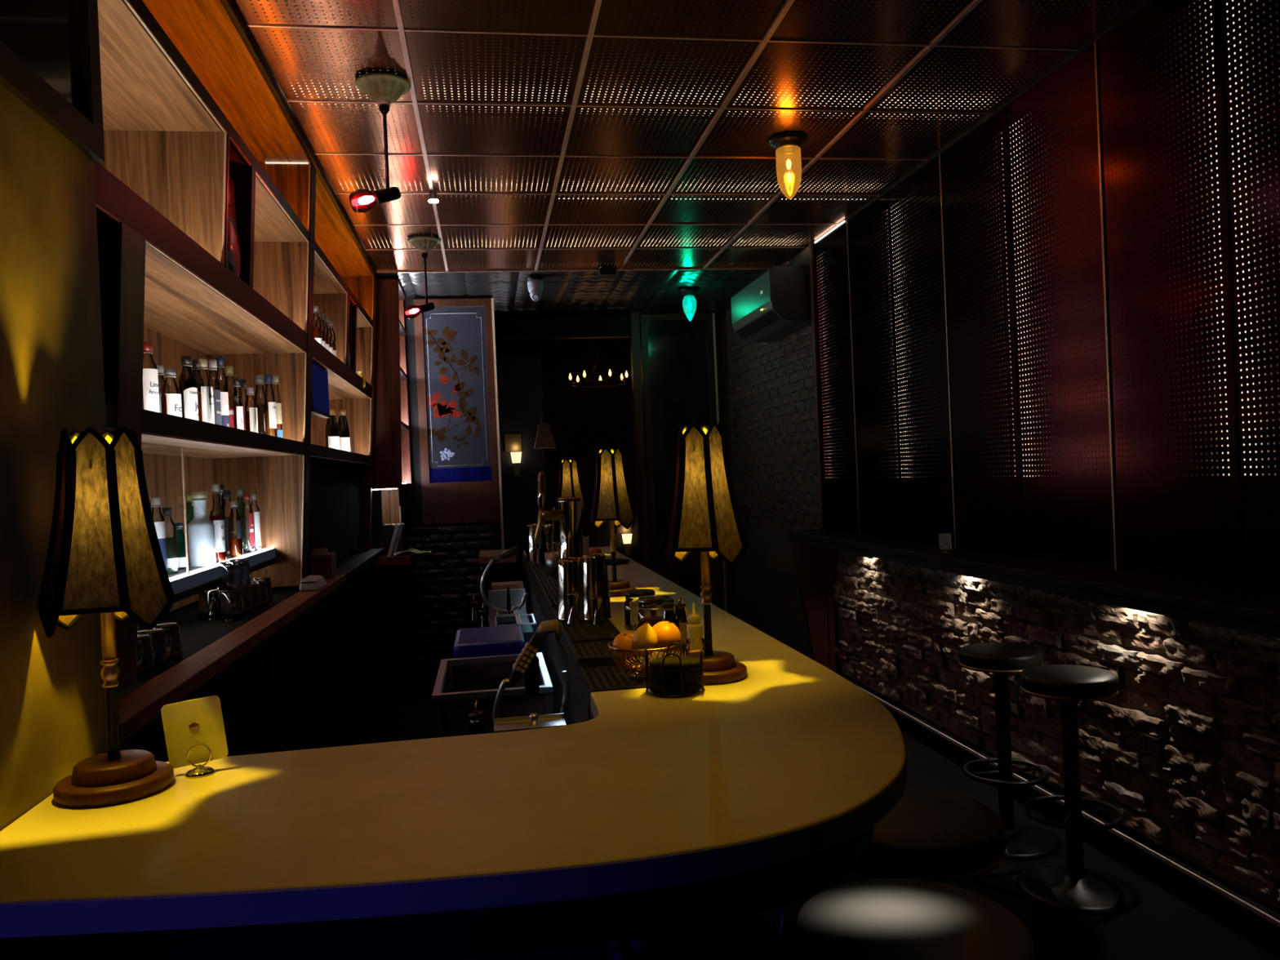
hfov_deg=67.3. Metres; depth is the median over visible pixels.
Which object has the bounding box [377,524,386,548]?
book
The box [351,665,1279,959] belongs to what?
floor
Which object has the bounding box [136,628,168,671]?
tumbler
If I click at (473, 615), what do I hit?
bottle
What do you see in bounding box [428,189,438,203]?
recessed light
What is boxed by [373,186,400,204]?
socket
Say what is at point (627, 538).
wall sconce
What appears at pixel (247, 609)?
mug
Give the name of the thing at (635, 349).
trim
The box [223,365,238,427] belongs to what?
bottle
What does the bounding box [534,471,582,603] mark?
tower
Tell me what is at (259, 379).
bottle
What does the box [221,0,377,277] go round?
trim
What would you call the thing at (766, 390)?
wall
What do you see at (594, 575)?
tin
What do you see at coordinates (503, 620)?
box
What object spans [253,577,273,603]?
tumbler
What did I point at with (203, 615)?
mug
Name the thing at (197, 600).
wall
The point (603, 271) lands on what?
sensor
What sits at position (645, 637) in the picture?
lemon
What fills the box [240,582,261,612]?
tumbler
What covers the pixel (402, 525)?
book
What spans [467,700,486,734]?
bottle
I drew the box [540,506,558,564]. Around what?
glass
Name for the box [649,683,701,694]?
coaster
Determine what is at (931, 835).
bar stool
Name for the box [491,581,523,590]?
wood shelf
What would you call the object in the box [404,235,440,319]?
spot lamp
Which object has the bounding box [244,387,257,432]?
bottle
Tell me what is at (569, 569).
tin
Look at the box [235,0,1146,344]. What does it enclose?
ceiling
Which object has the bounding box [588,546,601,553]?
pumpkin
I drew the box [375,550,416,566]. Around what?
countertop
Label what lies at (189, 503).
bottle
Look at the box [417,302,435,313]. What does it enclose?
socket
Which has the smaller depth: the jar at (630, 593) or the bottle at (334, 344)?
the jar at (630, 593)
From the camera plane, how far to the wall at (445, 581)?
7.85 m
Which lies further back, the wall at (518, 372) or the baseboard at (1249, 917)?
the wall at (518, 372)
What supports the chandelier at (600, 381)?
hanging from the ceiling
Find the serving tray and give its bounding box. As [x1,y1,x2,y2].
[606,558,630,564]
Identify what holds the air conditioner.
attached to the wall at (766, 390)
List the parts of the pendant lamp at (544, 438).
cord, lamp shade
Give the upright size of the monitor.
0.245 m
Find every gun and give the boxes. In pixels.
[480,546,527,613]
[492,618,568,721]
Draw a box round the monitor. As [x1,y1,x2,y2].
[311,360,329,417]
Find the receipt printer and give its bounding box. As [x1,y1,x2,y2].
[308,547,336,577]
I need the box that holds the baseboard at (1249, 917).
[835,671,1279,959]
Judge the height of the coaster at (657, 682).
0.008 m
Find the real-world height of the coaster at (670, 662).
0.008 m
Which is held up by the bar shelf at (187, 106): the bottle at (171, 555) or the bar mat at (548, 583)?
the bottle at (171, 555)
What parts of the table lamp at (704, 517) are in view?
shade panel, shade panel, shade panel, stem, stem, shade panel, shade panel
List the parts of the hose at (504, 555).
holster post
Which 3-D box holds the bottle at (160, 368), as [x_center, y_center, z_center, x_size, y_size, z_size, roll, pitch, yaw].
[-1.532,-0.246,3.074,0.053,0.238,0.053,-3,0,-9]
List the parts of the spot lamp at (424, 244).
red glass, rod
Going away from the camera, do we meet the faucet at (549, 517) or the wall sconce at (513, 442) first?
the faucet at (549, 517)
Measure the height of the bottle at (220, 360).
0.338 m
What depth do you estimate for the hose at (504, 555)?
4.54 m
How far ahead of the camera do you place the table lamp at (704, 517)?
1.96 m
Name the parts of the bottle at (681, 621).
pour spout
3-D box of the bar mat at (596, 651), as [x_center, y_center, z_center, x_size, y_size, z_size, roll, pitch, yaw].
[-0.090,0.412,2.332,0.143,0.013,0.255,-3,0,-9]
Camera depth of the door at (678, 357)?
9.15 m
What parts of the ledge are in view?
panel, post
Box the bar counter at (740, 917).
[0,559,874,959]
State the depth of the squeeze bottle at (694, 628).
2.25 m
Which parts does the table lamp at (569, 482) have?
shade panel, shade panel, shade panel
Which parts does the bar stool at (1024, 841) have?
seat, foot plate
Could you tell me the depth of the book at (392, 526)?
7.13 m
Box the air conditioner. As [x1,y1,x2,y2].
[730,265,812,342]
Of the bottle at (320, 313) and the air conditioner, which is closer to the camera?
the bottle at (320, 313)
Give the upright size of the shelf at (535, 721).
0.879 m
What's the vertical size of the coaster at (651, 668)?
0.008 m
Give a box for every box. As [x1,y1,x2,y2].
[494,614,519,626]
[496,606,515,625]
[517,613,536,643]
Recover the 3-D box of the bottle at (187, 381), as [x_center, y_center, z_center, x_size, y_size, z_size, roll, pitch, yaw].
[-1.456,-0.265,3.105,0.058,0.268,0.054,-2,0,16]
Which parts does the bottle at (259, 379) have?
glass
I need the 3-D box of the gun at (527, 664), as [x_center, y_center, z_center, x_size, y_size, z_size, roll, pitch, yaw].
[-0.301,0.588,2.791,0.237,0.362,0.124,-2,0,15]
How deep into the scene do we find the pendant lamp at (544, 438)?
8.41 m
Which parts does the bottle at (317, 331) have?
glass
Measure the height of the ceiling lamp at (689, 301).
0.268 m
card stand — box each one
[160,695,227,777]
[938,533,951,553]
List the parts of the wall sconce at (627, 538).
ribbed plate, lamp shade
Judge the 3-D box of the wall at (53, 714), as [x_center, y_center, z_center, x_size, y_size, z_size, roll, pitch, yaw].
[-0.720,0.483,-0.216,0.230,2.100,3.800,-3,0,-9]
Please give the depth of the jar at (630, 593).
2.69 m
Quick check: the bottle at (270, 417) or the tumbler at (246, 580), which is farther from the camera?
the bottle at (270, 417)
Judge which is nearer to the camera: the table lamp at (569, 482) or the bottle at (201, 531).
the bottle at (201, 531)
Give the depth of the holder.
1.85 m
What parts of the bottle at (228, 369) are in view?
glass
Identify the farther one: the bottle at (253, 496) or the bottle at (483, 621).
the bottle at (483, 621)
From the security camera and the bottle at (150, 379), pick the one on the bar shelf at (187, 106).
the bottle at (150, 379)
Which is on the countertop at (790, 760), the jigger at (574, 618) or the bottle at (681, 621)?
the bottle at (681, 621)
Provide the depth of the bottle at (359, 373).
6.33 m
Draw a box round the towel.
[394,547,431,555]
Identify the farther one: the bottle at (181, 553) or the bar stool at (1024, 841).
the bar stool at (1024, 841)
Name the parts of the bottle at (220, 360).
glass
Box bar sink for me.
[431,652,553,737]
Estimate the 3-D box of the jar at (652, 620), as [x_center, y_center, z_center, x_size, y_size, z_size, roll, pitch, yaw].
[0.039,0.352,2.435,0.103,0.119,0.089,-2,0,30]
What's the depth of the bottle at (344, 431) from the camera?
6.16 m
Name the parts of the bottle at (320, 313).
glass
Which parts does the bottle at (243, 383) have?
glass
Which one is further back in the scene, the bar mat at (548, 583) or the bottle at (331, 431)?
the bottle at (331, 431)
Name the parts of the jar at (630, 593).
lid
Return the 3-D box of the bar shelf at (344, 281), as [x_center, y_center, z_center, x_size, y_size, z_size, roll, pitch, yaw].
[-1.900,-0.490,5.616,0.496,1.955,2.350,-3,0,-9]
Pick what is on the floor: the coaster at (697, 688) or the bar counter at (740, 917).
the bar counter at (740, 917)
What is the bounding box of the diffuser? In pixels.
[170,548,275,594]
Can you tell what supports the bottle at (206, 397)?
on the bar shelf at (187, 106)
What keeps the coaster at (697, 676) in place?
on the coaster at (657, 682)
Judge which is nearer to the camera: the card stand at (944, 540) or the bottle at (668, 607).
the bottle at (668, 607)
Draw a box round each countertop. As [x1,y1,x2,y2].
[0,546,906,937]
[118,548,384,761]
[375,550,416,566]
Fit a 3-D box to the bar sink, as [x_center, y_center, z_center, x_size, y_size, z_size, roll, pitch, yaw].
[-0.482,1.075,3.265,0.370,0.850,0.600,-3,0,-9]
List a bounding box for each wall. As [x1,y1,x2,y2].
[0,84,121,831]
[137,600,198,626]
[370,294,505,666]
[495,339,547,616]
[539,342,649,564]
[715,247,820,659]
[808,0,1279,910]
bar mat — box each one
[523,550,557,608]
[551,606,621,644]
[568,637,639,664]
[578,660,649,693]
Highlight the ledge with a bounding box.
[788,528,1279,672]
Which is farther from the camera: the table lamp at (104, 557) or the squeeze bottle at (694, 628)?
the squeeze bottle at (694, 628)
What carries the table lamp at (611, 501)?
on the countertop at (790, 760)
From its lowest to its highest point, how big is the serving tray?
0.014 m
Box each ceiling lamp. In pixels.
[678,287,699,321]
[768,132,807,199]
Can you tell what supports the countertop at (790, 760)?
on the bar counter at (740, 917)
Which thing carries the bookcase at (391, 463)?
on the cabinet
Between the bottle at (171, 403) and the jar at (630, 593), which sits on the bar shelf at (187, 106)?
the bottle at (171, 403)
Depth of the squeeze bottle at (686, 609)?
2.38 m
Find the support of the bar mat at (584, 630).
on the countertop at (790, 760)
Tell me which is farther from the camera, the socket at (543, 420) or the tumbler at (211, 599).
the socket at (543, 420)
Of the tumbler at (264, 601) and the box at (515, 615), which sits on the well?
the box at (515, 615)
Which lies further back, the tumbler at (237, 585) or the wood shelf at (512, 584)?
the wood shelf at (512, 584)
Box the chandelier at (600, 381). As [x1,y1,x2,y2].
[568,337,628,388]
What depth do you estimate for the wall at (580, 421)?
11.15 m
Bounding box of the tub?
[453,625,525,658]
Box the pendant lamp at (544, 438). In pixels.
[533,306,555,448]
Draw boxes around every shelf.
[93,0,315,692]
[307,172,373,575]
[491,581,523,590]
[493,713,566,733]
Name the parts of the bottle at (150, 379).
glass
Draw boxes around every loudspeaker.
[226,175,240,277]
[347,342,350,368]
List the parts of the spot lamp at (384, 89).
red glass, rod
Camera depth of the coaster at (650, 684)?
1.83 m
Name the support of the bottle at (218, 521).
on the bar shelf at (187, 106)
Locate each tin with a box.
[525,524,541,561]
[541,524,555,552]
[556,556,582,621]
[581,553,611,621]
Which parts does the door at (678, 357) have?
dark pane, rail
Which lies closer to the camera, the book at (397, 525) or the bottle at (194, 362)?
the bottle at (194, 362)
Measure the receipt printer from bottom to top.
0.148 m
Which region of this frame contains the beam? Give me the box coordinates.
[493,312,640,340]
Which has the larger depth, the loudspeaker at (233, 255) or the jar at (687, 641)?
the loudspeaker at (233, 255)
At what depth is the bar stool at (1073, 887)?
3.29 m
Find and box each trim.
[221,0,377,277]
[354,275,376,551]
[629,311,649,568]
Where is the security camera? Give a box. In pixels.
[526,274,543,301]
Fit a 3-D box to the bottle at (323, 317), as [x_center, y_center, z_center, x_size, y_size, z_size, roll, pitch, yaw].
[-1.665,-0.741,5.070,0.048,0.270,0.048,-3,0,-9]
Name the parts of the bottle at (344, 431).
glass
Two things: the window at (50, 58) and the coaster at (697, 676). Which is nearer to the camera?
the window at (50, 58)
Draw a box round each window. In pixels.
[0,0,104,161]
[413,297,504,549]
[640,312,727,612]
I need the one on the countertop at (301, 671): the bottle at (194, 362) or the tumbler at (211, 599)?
the tumbler at (211, 599)
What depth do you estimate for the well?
4.95 m
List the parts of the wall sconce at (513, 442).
ribbed plate, lamp shade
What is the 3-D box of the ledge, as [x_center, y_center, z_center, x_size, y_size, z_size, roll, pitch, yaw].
[1.808,0.872,2.500,0.282,1.070,8.170,-3,0,-9]
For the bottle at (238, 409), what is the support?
on the bar shelf at (187, 106)
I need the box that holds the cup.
[544,551,560,573]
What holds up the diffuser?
attached to the bar shelf at (187, 106)
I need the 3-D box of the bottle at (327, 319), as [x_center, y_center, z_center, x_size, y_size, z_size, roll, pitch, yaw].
[-1.683,-0.741,5.188,0.048,0.270,0.048,-3,0,-9]
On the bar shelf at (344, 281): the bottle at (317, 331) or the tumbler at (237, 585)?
the bottle at (317, 331)
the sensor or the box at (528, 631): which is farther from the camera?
the sensor
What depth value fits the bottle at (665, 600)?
2.38 m
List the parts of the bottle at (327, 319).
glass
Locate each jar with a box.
[623,588,657,630]
[632,594,671,631]
[684,637,704,655]
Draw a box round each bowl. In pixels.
[607,638,684,678]
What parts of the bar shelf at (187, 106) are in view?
panel, panel, lit shelf, panel, panel, panel, panel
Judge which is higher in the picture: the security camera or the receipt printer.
the security camera
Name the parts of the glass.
glass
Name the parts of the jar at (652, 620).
glass, lid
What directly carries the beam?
attached to the ceiling
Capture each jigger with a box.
[534,537,542,563]
[566,592,582,624]
[591,597,604,624]
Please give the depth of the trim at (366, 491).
6.80 m
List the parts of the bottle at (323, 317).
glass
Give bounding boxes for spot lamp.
[348,71,411,213]
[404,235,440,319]
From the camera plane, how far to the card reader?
4.20 m
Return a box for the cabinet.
[375,488,417,688]
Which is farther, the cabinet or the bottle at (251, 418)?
the cabinet
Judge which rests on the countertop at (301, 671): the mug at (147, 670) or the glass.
the mug at (147, 670)
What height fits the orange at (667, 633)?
0.067 m
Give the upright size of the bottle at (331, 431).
0.287 m
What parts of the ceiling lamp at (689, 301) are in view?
lamp shade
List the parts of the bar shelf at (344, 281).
panel, panel, panel, panel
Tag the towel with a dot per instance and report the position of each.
(411, 550)
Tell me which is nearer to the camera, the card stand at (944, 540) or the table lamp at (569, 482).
the card stand at (944, 540)
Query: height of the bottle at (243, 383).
0.296 m
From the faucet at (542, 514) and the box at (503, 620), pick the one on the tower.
the faucet at (542, 514)
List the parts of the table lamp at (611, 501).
shade panel, shade panel, shade panel, stem, stem, shade panel, shade panel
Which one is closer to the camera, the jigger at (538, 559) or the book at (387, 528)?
the jigger at (538, 559)
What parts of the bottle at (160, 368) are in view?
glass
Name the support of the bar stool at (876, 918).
on the floor
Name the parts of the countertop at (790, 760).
rail plate, drip rail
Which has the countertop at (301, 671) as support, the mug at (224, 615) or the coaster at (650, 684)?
the mug at (224, 615)
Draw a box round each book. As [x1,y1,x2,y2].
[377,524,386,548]
[380,523,390,548]
[381,523,395,556]
[386,523,400,556]
[391,523,404,555]
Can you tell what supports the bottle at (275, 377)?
on the bar shelf at (187, 106)
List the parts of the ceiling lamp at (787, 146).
lamp shade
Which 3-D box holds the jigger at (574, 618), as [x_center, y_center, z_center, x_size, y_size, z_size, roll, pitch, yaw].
[-0.189,0.366,2.739,0.042,0.085,0.042,-3,0,-9]
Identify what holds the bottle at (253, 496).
on the bar shelf at (187, 106)
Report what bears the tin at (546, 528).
on the bar mat at (548, 583)
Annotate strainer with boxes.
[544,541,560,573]
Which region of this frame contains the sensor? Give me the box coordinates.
[597,265,616,278]
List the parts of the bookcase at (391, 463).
panel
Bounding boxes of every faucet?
[534,514,559,543]
[535,510,562,540]
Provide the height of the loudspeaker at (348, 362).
0.408 m
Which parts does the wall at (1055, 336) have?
seam trim, corner post, wall panel, seam trim, wall panel, seam trim, wall panel, seam trim, wall panel, trim, seam trim, wall panel, seam trim, wall panel, seam trim, wall panel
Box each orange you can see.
[612,631,636,659]
[652,621,680,653]
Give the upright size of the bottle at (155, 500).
0.256 m
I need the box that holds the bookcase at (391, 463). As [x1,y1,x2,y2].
[372,278,411,489]
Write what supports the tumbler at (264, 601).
on the countertop at (301, 671)
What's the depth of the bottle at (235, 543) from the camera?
3.77 m
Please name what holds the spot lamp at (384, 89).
hanging from the ceiling
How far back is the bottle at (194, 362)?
3.50 m
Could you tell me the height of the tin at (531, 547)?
0.183 m
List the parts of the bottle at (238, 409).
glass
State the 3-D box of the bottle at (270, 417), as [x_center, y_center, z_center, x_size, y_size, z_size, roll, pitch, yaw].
[-1.524,-0.284,3.967,0.046,0.300,0.044,-2,0,22]
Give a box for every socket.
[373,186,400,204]
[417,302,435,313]
[541,413,546,423]
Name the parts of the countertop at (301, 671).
door, door, handle, door, handle, door, handle, door, handle, door, handle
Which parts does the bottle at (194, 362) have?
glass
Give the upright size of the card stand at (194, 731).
0.117 m
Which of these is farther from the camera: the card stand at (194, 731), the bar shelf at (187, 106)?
the bar shelf at (187, 106)
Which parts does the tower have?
tap handle, tap handle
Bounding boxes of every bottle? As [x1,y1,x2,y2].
[142,342,162,412]
[151,496,166,568]
[156,364,169,413]
[160,368,182,417]
[161,507,177,574]
[173,522,186,569]
[177,355,199,420]
[183,493,193,535]
[187,491,216,567]
[191,359,204,391]
[195,358,214,423]
[207,359,222,425]
[209,483,226,563]
[214,356,230,426]
[217,484,225,517]
[222,489,235,557]
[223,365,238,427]
[227,501,243,558]
[232,377,244,430]
[235,488,247,551]
[239,379,248,430]
[242,493,254,552]
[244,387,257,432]
[248,493,261,551]
[253,374,267,434]
[264,374,276,436]
[272,374,282,437]
[312,306,322,345]
[315,309,325,347]
[319,313,329,351]
[324,317,333,354]
[324,409,339,449]
[328,320,336,356]
[337,409,350,451]
[355,370,365,387]
[466,594,479,628]
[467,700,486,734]
[476,603,489,627]
[662,598,675,619]
[662,602,674,623]
[674,596,688,651]
[681,600,688,621]
[686,602,703,650]
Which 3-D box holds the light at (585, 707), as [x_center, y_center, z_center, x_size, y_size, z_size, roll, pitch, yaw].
[-0.391,0.480,3.811,0.016,0.038,3.750,-3,0,-9]
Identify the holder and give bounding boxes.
[644,642,704,697]
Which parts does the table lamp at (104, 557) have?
shade panel, shade panel, shade panel, stem, stem, shade panel, shade panel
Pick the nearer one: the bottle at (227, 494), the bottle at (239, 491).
the bottle at (227, 494)
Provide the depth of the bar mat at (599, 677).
2.06 m
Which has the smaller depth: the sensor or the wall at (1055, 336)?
the wall at (1055, 336)
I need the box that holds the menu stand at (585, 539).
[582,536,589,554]
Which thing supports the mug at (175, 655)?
on the countertop at (301, 671)
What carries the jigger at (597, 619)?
on the bar mat at (584, 630)
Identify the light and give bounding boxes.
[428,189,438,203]
[522,559,590,720]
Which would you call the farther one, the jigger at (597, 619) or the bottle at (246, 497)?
the bottle at (246, 497)
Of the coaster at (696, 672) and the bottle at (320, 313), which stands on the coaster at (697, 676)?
the coaster at (696, 672)
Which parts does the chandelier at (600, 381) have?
chain, arm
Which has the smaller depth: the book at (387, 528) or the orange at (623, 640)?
the orange at (623, 640)
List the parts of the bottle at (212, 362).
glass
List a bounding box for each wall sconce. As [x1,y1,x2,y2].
[504,433,521,476]
[616,524,631,555]
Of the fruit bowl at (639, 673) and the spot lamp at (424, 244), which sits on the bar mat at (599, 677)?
the fruit bowl at (639, 673)
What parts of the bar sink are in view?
leg, leg, leg, leg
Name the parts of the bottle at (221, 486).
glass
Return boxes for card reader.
[299,574,327,591]
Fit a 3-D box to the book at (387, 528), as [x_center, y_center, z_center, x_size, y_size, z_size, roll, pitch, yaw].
[-1.910,0.452,7.204,0.093,0.242,0.170,-3,0,-9]
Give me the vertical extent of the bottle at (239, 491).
0.270 m
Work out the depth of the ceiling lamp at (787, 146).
4.39 m
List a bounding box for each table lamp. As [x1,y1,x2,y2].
[35,426,175,808]
[553,457,586,511]
[586,446,636,596]
[662,422,747,684]
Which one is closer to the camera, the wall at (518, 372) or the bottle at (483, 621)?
the bottle at (483, 621)
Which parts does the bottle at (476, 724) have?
pour spout, glass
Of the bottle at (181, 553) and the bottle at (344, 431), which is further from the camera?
the bottle at (344, 431)
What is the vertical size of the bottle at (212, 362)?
0.309 m
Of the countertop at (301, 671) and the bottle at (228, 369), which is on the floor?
the countertop at (301, 671)
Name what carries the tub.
in the bar counter at (740, 917)
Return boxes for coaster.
[648,664,700,674]
[648,667,700,678]
[648,680,699,690]
[649,656,700,669]
[649,672,700,682]
[649,677,700,685]
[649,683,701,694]
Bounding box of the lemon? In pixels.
[631,622,657,657]
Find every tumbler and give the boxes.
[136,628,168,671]
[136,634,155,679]
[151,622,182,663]
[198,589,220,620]
[209,586,230,613]
[217,560,243,591]
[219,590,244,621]
[227,558,251,587]
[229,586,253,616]
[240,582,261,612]
[250,580,268,608]
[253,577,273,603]
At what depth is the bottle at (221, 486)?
3.98 m
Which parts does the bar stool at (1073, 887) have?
seat, foot plate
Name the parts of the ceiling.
panel, panel, panel, panel, panel, panel, panel, seam trim, panel, panel, panel, panel, panel, panel, panel, seam trim, trim, panel, seam trim, panel, seam trim, panel, seam trim, seam trim, panel, seam trim, panel, seam trim, panel, panel, panel, panel, seam trim, panel, panel, panel, panel, panel, panel, panel, seam trim, panel, panel, panel, panel, panel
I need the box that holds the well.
[488,588,529,626]
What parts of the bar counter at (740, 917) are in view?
panel, panel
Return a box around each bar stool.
[792,878,1034,959]
[849,787,1006,882]
[958,643,1062,859]
[1015,664,1139,915]
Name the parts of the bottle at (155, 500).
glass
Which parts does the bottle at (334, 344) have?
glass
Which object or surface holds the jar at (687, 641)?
on the countertop at (790, 760)

